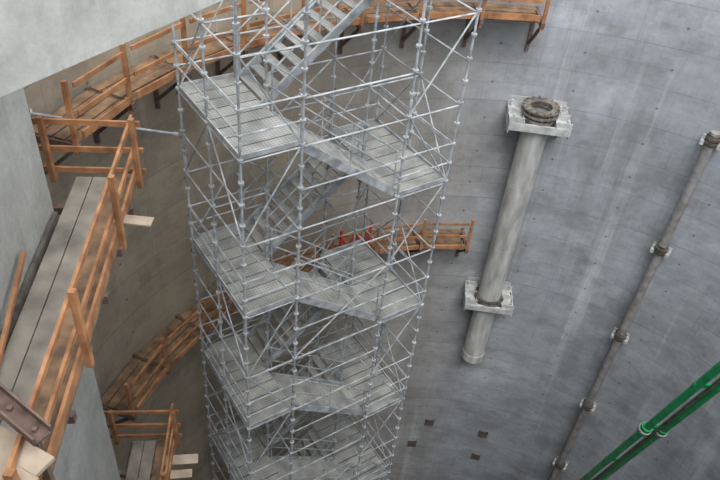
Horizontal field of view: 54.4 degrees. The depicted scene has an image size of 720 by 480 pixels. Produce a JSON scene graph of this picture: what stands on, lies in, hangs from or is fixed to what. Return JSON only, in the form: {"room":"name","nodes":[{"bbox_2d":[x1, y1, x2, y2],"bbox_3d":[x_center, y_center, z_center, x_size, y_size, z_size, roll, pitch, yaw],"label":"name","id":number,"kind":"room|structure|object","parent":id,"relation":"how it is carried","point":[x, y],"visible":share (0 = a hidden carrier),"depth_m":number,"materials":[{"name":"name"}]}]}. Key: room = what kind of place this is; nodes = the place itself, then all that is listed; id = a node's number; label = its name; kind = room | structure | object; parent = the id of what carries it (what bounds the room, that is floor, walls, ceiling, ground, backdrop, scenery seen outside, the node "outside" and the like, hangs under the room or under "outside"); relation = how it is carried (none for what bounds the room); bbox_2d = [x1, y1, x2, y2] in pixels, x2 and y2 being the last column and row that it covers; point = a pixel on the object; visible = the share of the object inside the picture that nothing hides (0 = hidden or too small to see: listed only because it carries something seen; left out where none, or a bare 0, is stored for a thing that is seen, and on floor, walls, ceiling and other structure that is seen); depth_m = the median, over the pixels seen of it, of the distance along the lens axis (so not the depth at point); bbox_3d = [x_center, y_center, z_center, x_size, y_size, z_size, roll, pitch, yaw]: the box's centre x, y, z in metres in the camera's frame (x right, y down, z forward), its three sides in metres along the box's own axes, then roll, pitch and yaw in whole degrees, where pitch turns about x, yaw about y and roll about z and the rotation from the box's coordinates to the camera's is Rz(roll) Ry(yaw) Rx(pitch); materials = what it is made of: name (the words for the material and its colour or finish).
{"room":"construction shaft","nodes":[
{"label":"construction shaft","id":0,"kind":"room"},
{"bbox_2d":[0,88,120,479],"bbox_3d":[-6.499,9.357,14.189,3.270,30.500,8.500,6,40,0],"label":"concrete wall","id":1,"kind":"structure","parent":0,"point":[86,452],"depth_m":10.43,"materials":[{"name":"grey concrete"}]},
{"bbox_2d":[29,108,178,136],"bbox_3d":[-4.945,-2.270,13.723,2.223,1.382,1.902,6,40,0],"label":"tube","id":2,"kind":"object","parent":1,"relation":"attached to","point":[30,110],"depth_m":14.19,"materials":[{"name":"grey metal"}]},
{"bbox_2d":[23,0,719,479],"bbox_3d":[3.658,8.105,17.391,23.400,31.000,23.400,6,40,0],"label":"wall","id":3,"kind":"structure","parent":0,"point":[638,81],"depth_m":22.40,"materials":[{"name":"grey concrete"}]},
{"bbox_2d":[0,115,153,479],"bbox_3d":[-4.083,1.175,9.598,2.176,2.435,7.771,-3,40,-10],"label":"walkway","id":4,"kind":"object","parent":3,"relation":"attached to","point":[46,353],"visible":0.98,"depth_m":9.72,"materials":[{"name":"brown wood"}]},
{"bbox_2d":[0,0,221,96],"bbox_3d":[0.398,-5.446,10.067,0.600,1.560,20.200,24,43,20],"label":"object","id":5,"kind":"structure","parent":3,"relation":"attached to","point":[40,39],"depth_m":6.05,"materials":[{"name":"concrete"}]},
{"bbox_2d":[104,403,197,479],"bbox_3d":[-5.106,5.627,16.710,2.358,2.375,2.600,1,40,-6],"label":"walkway","id":6,"kind":"object","parent":3,"relation":"attached to","point":[164,460],"visible":0.91,"depth_m":17.03,"materials":[{"name":"brown wood"}]},
{"bbox_2d":[101,219,474,423],"bbox_3d":[-1.979,1.537,21.571,13.320,2.500,3.203,-24,48,-31],"label":"curved catwalk","id":7,"kind":"object","parent":3,"relation":"attached to","point":[185,327],"visible":0.52,"depth_m":19.71,"materials":[{"name":"brown wood"}]},
{"bbox_2d":[339,223,371,246],"bbox_3d":[-0.169,0.185,22.093,1.105,1.500,0.088,-13,43,-22],"label":"safety gate","id":8,"kind":"object","parent":7,"relation":"attached to","point":[342,239],"visible":0.23,"depth_m":21.82,"materials":[{"name":"paint"}]},
{"bbox_2d":[33,0,550,174],"bbox_3d":[-1.040,-4.634,16.558,13.848,2.500,3.388,-22,47,-30],"label":"curved catwalk","id":9,"kind":"object","parent":3,"relation":"attached to","point":[104,100],"visible":0.69,"depth_m":15.01,"materials":[{"name":"brown wood"}]},
{"bbox_2d":[461,95,572,363],"bbox_3d":[4.932,0.283,24.317,1.882,11.250,1.279,6,40,0],"label":"pipe","id":10,"kind":"object","parent":3,"relation":"attached to","point":[536,118],"visible":1,"depth_m":22.88,"materials":[{"name":"metal"}]},
{"bbox_2d":[549,130,719,479],"bbox_3d":[9.204,5.387,26.891,0.731,22.150,0.685,6,40,0],"label":"riser pipe","id":11,"kind":"object","parent":3,"relation":"attached to","point":[711,140],"depth_m":23.48,"materials":[{"name":"grey metal"}]},
{"bbox_2d":[407,441,416,446],"bbox_3d":[2.444,9.572,32.873,0.402,0.400,0.078,6,40,0],"label":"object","id":12,"kind":"structure","parent":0,"point":[410,443],"depth_m":32.86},
{"bbox_2d":[424,419,433,425],"bbox_3d":[3.155,8.306,31.820,0.401,0.400,0.058,6,40,0],"label":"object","id":13,"kind":"structure","parent":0,"point":[427,422],"depth_m":31.81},
{"bbox_2d":[471,453,480,460],"bbox_3d":[5.441,10.211,32.962,0.401,0.400,0.112,6,40,0],"label":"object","id":14,"kind":"structure","parent":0,"point":[474,456],"depth_m":32.95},
{"bbox_2d":[478,430,487,437],"bbox_3d":[5.588,8.832,31.814,0.401,0.400,0.112,6,40,0],"label":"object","id":15,"kind":"structure","parent":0,"point":[483,434],"depth_m":31.81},
{"bbox_3d":[2.407,19.782,27.119,23.200,0.500,23.200,6,40,0],"label":"floor","id":16,"kind":"structure","parent":0,"visible":0},
{"bbox_2d":[171,0,481,479],"bbox_3d":[-1.634,5.147,21.240,5.371,28.750,3.180,-19,46,-27],"label":"scaffold stair tower","id":17,"kind":"object","parent":16,"relation":"on","point":[376,156],"visible":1,"depth_m":16.66,"materials":[{"name":"silver metal"}]},
{"bbox_2d":[579,361,719,479],"bbox_3d":[8.048,6.188,20.817,0.794,29.283,9.355,8,40,2],"label":"pipe","id":18,"kind":"object","parent":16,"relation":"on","point":[650,430],"visible":1,"depth_m":18.84,"materials":[{"name":"metal"}]}
]}

